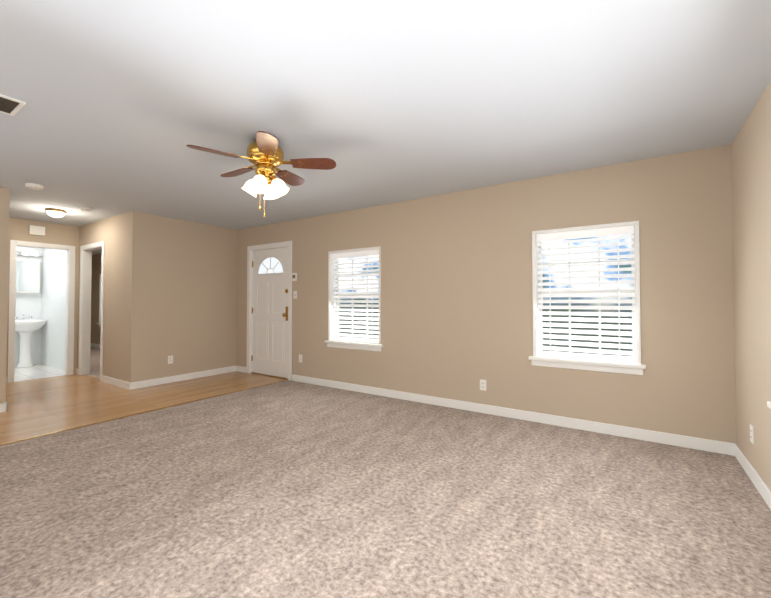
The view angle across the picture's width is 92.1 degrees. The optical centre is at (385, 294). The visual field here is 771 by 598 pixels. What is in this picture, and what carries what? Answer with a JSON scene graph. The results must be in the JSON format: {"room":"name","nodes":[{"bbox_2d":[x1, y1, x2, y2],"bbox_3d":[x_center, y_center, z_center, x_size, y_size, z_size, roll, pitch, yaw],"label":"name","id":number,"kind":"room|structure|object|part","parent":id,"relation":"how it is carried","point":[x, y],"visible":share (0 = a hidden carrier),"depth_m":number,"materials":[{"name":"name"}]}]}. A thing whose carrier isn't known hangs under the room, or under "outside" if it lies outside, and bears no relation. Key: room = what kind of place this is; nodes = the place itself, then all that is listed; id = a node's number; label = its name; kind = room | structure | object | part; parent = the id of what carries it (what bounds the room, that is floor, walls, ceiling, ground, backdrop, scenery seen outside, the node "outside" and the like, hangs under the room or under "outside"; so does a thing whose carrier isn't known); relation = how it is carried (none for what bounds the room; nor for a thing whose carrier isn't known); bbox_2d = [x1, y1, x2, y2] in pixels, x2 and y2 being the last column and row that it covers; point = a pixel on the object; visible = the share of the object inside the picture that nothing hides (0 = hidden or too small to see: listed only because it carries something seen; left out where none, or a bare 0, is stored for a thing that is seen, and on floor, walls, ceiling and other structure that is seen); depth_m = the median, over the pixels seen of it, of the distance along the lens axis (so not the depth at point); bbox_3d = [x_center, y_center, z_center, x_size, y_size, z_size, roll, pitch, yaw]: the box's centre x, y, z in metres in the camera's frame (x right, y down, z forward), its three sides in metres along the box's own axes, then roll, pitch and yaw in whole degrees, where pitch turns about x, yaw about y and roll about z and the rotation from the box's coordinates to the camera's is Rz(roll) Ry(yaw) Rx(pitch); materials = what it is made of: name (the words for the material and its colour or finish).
{"room":"empty living room","nodes":[
{"label":"empty living room","id":0,"kind":"room"},
{"bbox_2d":[0,187,9,403],"bbox_3d":[-4.987,0.034,2.897,0.120,2.440,2.890,-1,-1,34],"label":"wall","id":1,"kind":"structure","parent":0,"point":[4,219],"depth_m":4.04,"materials":[{"name":"beige paint"}]},
{"bbox_2d":[0,402,7,412],"bbox_3d":[-4.919,1.206,2.856,0.014,0.095,2.874,-1,-1,34],"label":"baseboard","id":2,"kind":"structure","parent":1,"relation":"attached to","point":[4,406],"depth_m":4.03,"materials":[{"name":"white wood"}]},
{"bbox_2d":[15,246,42,365],"bbox_3d":[-7.105,0.105,6.577,0.120,2.440,1.520,-1,-1,34],"label":"wall","id":3,"kind":"structure","parent":0,"point":[28,305],"depth_m":7.05,"materials":[{"name":"white paint"}]},
{"bbox_2d":[16,259,39,292],"bbox_3d":[-6.740,-0.339,6.932,0.102,0.620,0.420,-1,-1,34],"label":"medicine cabinet","id":4,"kind":"object","parent":3,"relation":"attached to","point":[27,276],"visible":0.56,"depth_m":6.94,"materials":[{"name":"white mirror"}]},
{"bbox_2d":[17,252,41,256],"bbox_3d":[-6.731,-0.759,6.934,0.124,0.080,0.500,-1,-1,34],"label":"vanity light fixture","id":5,"kind":"object","parent":3,"relation":"attached to","point":[36,254],"visible":0.62,"depth_m":7.00,"materials":[{"name":"silver metal"}]},
{"bbox_2d":[14,364,64,381],"bbox_3d":[-6.329,1.365,6.085,1.890,0.100,1.560,-1,-1,34],"label":"floor","id":6,"kind":"structure","parent":0,"point":[36,371],"depth_m":6.27,"materials":[{"name":"white tile"}]},
{"bbox_2d":[15,315,46,367],"bbox_3d":[-6.584,0.854,6.805,0.451,0.950,0.576,-1,-1,34],"label":"pedestal sink","id":7,"kind":"object","parent":6,"relation":"on","point":[25,328],"visible":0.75,"depth_m":6.76,"materials":[{"name":"white ceramic"}]},
{"bbox_2d":[6,217,78,376],"bbox_3d":[-6.277,0.064,4.479,0.120,2.440,4.100,-1,-1,34],"label":"wall","id":8,"kind":"structure","parent":0,"point":[61,234],"depth_m":5.89,"materials":[{"name":"beige paint"}]},
{"bbox_2d":[29,225,44,235],"bbox_3d":[-5.367,-0.982,5.720,0.044,0.140,0.180,-1,-1,34],"label":"door chime","id":9,"kind":"object","parent":8,"relation":"attached to","point":[37,230],"visible":0.98,"depth_m":5.70,"materials":[{"name":"white plastic"}]},
{"bbox_2d":[7,240,74,382],"bbox_3d":[-5.378,0.255,5.818,0.134,2.110,0.770,-1,-1,34],"label":"door frame","id":10,"kind":"structure","parent":8,"relation":"attached to","point":[70,301],"depth_m":5.87,"materials":[{"name":"white wood"}]},
{"bbox_2d":[41,249,66,370],"bbox_3d":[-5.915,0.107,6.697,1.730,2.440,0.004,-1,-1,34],"label":"door","id":11,"kind":"structure","parent":0,"point":[54,264],"depth_m":6.78,"materials":[{"name":"white wood"}]},
{"bbox_2d":[87,346,99,378],"bbox_3d":[-5.730,1.395,7.620,6.490,0.100,1.660,-1,-1,34],"label":"floor","id":12,"kind":"structure","parent":0,"point":[95,362],"depth_m":7.30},
{"bbox_2d":[77,211,141,382],"bbox_3d":[-6.205,0.112,6.964,6.650,2.440,0.120,-1,-1,34],"label":"wall","id":13,"kind":"structure","parent":0,"point":[120,235],"depth_m":5.26,"materials":[{"name":"beige paint"}]},
{"bbox_2d":[78,241,104,381],"bbox_3d":[-4.589,0.256,5.880,0.920,2.110,0.134,-1,-1,34],"label":"door frame","id":14,"kind":"structure","parent":13,"relation":"attached to","point":[85,305],"depth_m":6.07,"materials":[{"name":"white wood"}]},
{"bbox_2d":[102,375,127,388],"bbox_3d":[-3.860,1.253,5.307,0.895,0.095,0.018,-1,-1,34],"label":"baseboard","id":15,"kind":"structure","parent":13,"relation":"attached to","point":[105,379],"depth_m":5.28,"materials":[{"name":"white wood"}]},
{"bbox_2d":[0,371,286,443],"bbox_3d":[-4.450,1.329,4.215,3.310,0.100,5.920,-1,-1,34],"label":"floor","id":16,"kind":"structure","parent":0,"point":[40,406],"depth_m":4.59,"materials":[{"name":"brown wood"}]},
{"bbox_2d":[0,379,287,445],"bbox_3d":[-3.071,1.259,3.300,0.030,0.006,5.720,-1,-1,34],"label":"transition strip","id":17,"kind":"object","parent":16,"relation":"on","point":[130,415],"depth_m":3.85,"materials":[{"name":"brown wood"}]},
{"bbox_2d":[140,213,236,380],"bbox_3d":[-3.037,0.090,5.833,0.120,2.440,1.500,-1,-1,34],"label":"wall","id":18,"kind":"structure","parent":0,"point":[189,299],"depth_m":5.70,"materials":[{"name":"beige paint"}]},
{"bbox_2d":[168,355,172,363],"bbox_3d":[-3.177,0.964,5.489,0.009,0.115,0.070,-1,-1,34],"label":"electrical outlet","id":19,"kind":"object","parent":18,"relation":"attached to","point":[170,359],"visible":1,"depth_m":5.49,"materials":[{"name":"white plastic"}]},
{"bbox_2d":[128,366,239,389],"bbox_3d":[-3.018,1.261,5.718,0.014,0.095,1.634,-1,-1,34],"label":"baseboard","id":20,"kind":"structure","parent":18,"relation":"attached to","point":[158,381],"depth_m":5.60,"materials":[{"name":"white wood"}]},
{"bbox_2d":[0,380,770,597],"bbox_3d":[-0.922,1.284,1.873,5.160,0.100,5.920,-1,-1,34],"label":"floor carpet","id":21,"kind":"object","parent":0,"point":[289,489],"visible":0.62,"depth_m":2.15,"materials":[{"name":"beige carpet"}]},
{"bbox_2d":[0,0,770,254],"bbox_3d":[-4.233,-1.213,4.120,13.310,0.100,6.120,-1,-1,34],"label":"ceiling","id":22,"kind":"structure","parent":0,"point":[380,102],"depth_m":2.23,"materials":[{"name":"white paint"}]},
{"bbox_2d":[0,94,25,115],"bbox_3d":[-2.464,-1.193,2.236,0.280,0.013,0.380,-1,-1,34],"label":"ceiling vent","id":23,"kind":"object","parent":22,"relation":"in","point":[10,106],"visible":1,"depth_m":2.34,"materials":[{"name":"white plastic"}]},
{"bbox_2d":[25,183,43,189],"bbox_3d":[-3.744,-1.146,3.961,0.148,0.040,0.148,-1,-1,34],"label":"smoke detector","id":24,"kind":"object","parent":22,"relation":"attached to","point":[34,186],"visible":1,"depth_m":3.92,"materials":[{"name":"white plastic"}]},
{"bbox_2d":[45,208,65,217],"bbox_3d":[-4.483,-1.093,5.052,0.220,0.103,0.220,-1,-1,34],"label":"hall ceiling light","id":25,"kind":"object","parent":22,"relation":"attached to","point":[55,213],"visible":1,"depth_m":4.99,"materials":[{"name":"white glass"}]},
{"bbox_2d":[79,207,92,211],"bbox_3d":[-3.984,-1.127,4.937,0.148,0.040,0.148,-1,-1,34],"label":"smoke detector","id":26,"kind":"object","parent":22,"relation":"attached to","point":[86,209],"visible":1,"depth_m":4.90,"materials":[{"name":"white plastic"}]},
{"bbox_2d":[186,131,335,216],"bbox_3d":[-0.961,-0.886,2.892,1.004,0.600,1.044,-1,-1,34],"label":"ceiling fan","id":27,"kind":"object","parent":22,"relation":"hanging from","point":[265,155],"visible":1,"depth_m":2.82,"materials":[{"name":"brown wood"}]},
{"bbox_2d":[91,144,735,443],"bbox_3d":[-2.582,0.104,6.527,13.170,2.440,0.160,-1,-1,34],"label":"wall","id":28,"kind":"structure","parent":0,"point":[456,300],"depth_m":3.81,"materials":[{"name":"beige paint"}]},
{"bbox_2d":[97,274,100,325],"bbox_3d":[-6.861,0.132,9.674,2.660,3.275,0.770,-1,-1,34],"label":"bedroom window","id":29,"kind":"structure","parent":28,"relation":"in","point":[99,323],"depth_m":9.63,"materials":[{"name":"white"}]},
{"bbox_2d":[90,343,231,366],"bbox_3d":[-5.346,1.309,8.235,6.410,0.095,0.014,-1,-1,34],"label":"baseboard","id":30,"kind":"structure","parent":28,"relation":"attached to","point":[92,344],"depth_m":9.74,"materials":[{"name":"white wood"}]},
{"bbox_2d":[246,241,291,380],"bbox_3d":[-1.833,0.250,6.017,1.076,2.128,0.176,-1,-1,34],"label":"door frame","id":31,"kind":"structure","parent":28,"relation":"attached to","point":[251,249],"depth_m":6.08,"materials":[{"name":"white wood"}]},
{"bbox_2d":[251,247,287,377],"bbox_3d":[-1.866,0.282,5.974,0.920,2.030,0.124,-1,-1,34],"label":"front door","id":32,"kind":"structure","parent":28,"relation":"in","point":[270,333],"depth_m":5.98,"materials":[{"name":"white wood"}]},
{"bbox_3d":[-1.893,0.273,5.966,0.883,1.680,0.081,-1,-1,34],"label":"front door hardware","id":33,"kind":"part","parent":32,"relation":"part of","materials":[{"name":"white wood"}]},
{"bbox_2d":[259,257,282,273],"bbox_3d":[-1.854,-0.469,5.999,0.600,0.255,0.001,-1,-1,34],"label":"window","id":34,"kind":"structure","parent":32,"relation":"attached to","point":[274,262],"depth_m":5.99,"materials":[{"name":"clear glass"}]},
{"bbox_2d":[292,273,296,280],"bbox_3d":[-1.373,-0.264,5.616,0.080,0.120,0.032,-1,-1,34],"label":"thermostat","id":35,"kind":"object","parent":28,"relation":"attached to","point":[294,276],"visible":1,"depth_m":5.60,"materials":[{"name":"white plastic"}]},
{"bbox_2d":[293,291,296,298],"bbox_3d":[-1.369,0.006,5.618,0.075,0.115,0.016,-1,-1,34],"label":"light switch","id":36,"kind":"object","parent":28,"relation":"attached to","point":[294,294],"visible":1,"depth_m":5.62,"materials":[{"name":"white plastic"}]},
{"bbox_2d":[324,246,382,351],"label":"window","id":37,"kind":"structure","parent":28,"relation":"in","point":[330,342],"depth_m":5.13,"materials":[{"name":"white wood"}]},
{"bbox_2d":[332,249,378,343],"bbox_3d":[-0.407,0.032,5.042,0.816,1.218,0.077,-1,-1,34],"label":"window blinds","id":38,"kind":"object","parent":37,"relation":"attached to","point":[349,255],"visible":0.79,"depth_m":5.04,"materials":[{"name":"white plastic"}]},
{"bbox_2d":[480,379,485,390],"bbox_3d":[1.049,0.975,3.998,0.070,0.115,0.009,-1,-1,34],"label":"electrical outlet","id":39,"kind":"object","parent":28,"relation":"attached to","point":[482,384],"visible":1,"depth_m":4.00,"materials":[{"name":"white plastic"}]},
{"bbox_2d":[292,374,731,454],"bbox_3d":[0.645,1.233,4.258,4.945,0.095,0.014,-1,-1,34],"label":"baseboard","id":40,"kind":"structure","parent":28,"relation":"attached to","point":[709,445],"depth_m":3.63,"materials":[{"name":"white wood"}]},
{"bbox_2d":[528,221,645,374],"bbox_3d":[1.881,0.033,3.533,0.960,1.346,0.205,-1,-1,34],"label":"window","id":41,"kind":"structure","parent":28,"relation":"in","point":[637,368],"depth_m":3.50,"materials":[{"name":"white wood"}]},
{"bbox_2d":[537,225,635,362],"bbox_3d":[1.876,0.003,3.526,0.816,1.218,0.077,-1,-1,34],"label":"window blinds","id":42,"kind":"object","parent":41,"relation":"attached to","point":[612,231],"visible":0.98,"depth_m":3.51,"materials":[{"name":"white plastic"}]},
{"bbox_2d":[731,81,770,490],"bbox_3d":[1.167,-0.014,0.415,0.160,2.440,5.880,-1,-1,34],"label":"wall","id":43,"kind":"structure","parent":0,"point":[751,178],"depth_m":2.43,"materials":[{"name":"beige paint"}]},
{"bbox_2d":[732,443,770,509],"bbox_3d":[1.147,1.161,0.520,0.014,0.095,5.690,-1,-1,34],"label":"baseboard","id":44,"kind":"structure","parent":43,"relation":"attached to","point":[733,449],"depth_m":2.44,"materials":[{"name":"white wood"}]},
{"bbox_2d":[750,424,753,443],"bbox_3d":[2.457,0.936,2.494,0.009,0.115,0.070,-1,-1,34],"label":"electrical outlet","id":45,"kind":"object","parent":43,"relation":"attached to","point":[752,434],"visible":1,"depth_m":2.48,"materials":[{"name":"white plastic"}]},
{"label":"outside","id":46,"kind":"structure","parent":0,"visible":0},
{"bbox_2d":[542,234,632,356],"bbox_3d":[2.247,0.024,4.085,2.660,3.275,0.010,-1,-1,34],"label":"window","id":47,"kind":"structure","parent":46,"point":[591,279],"depth_m":4.09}
]}

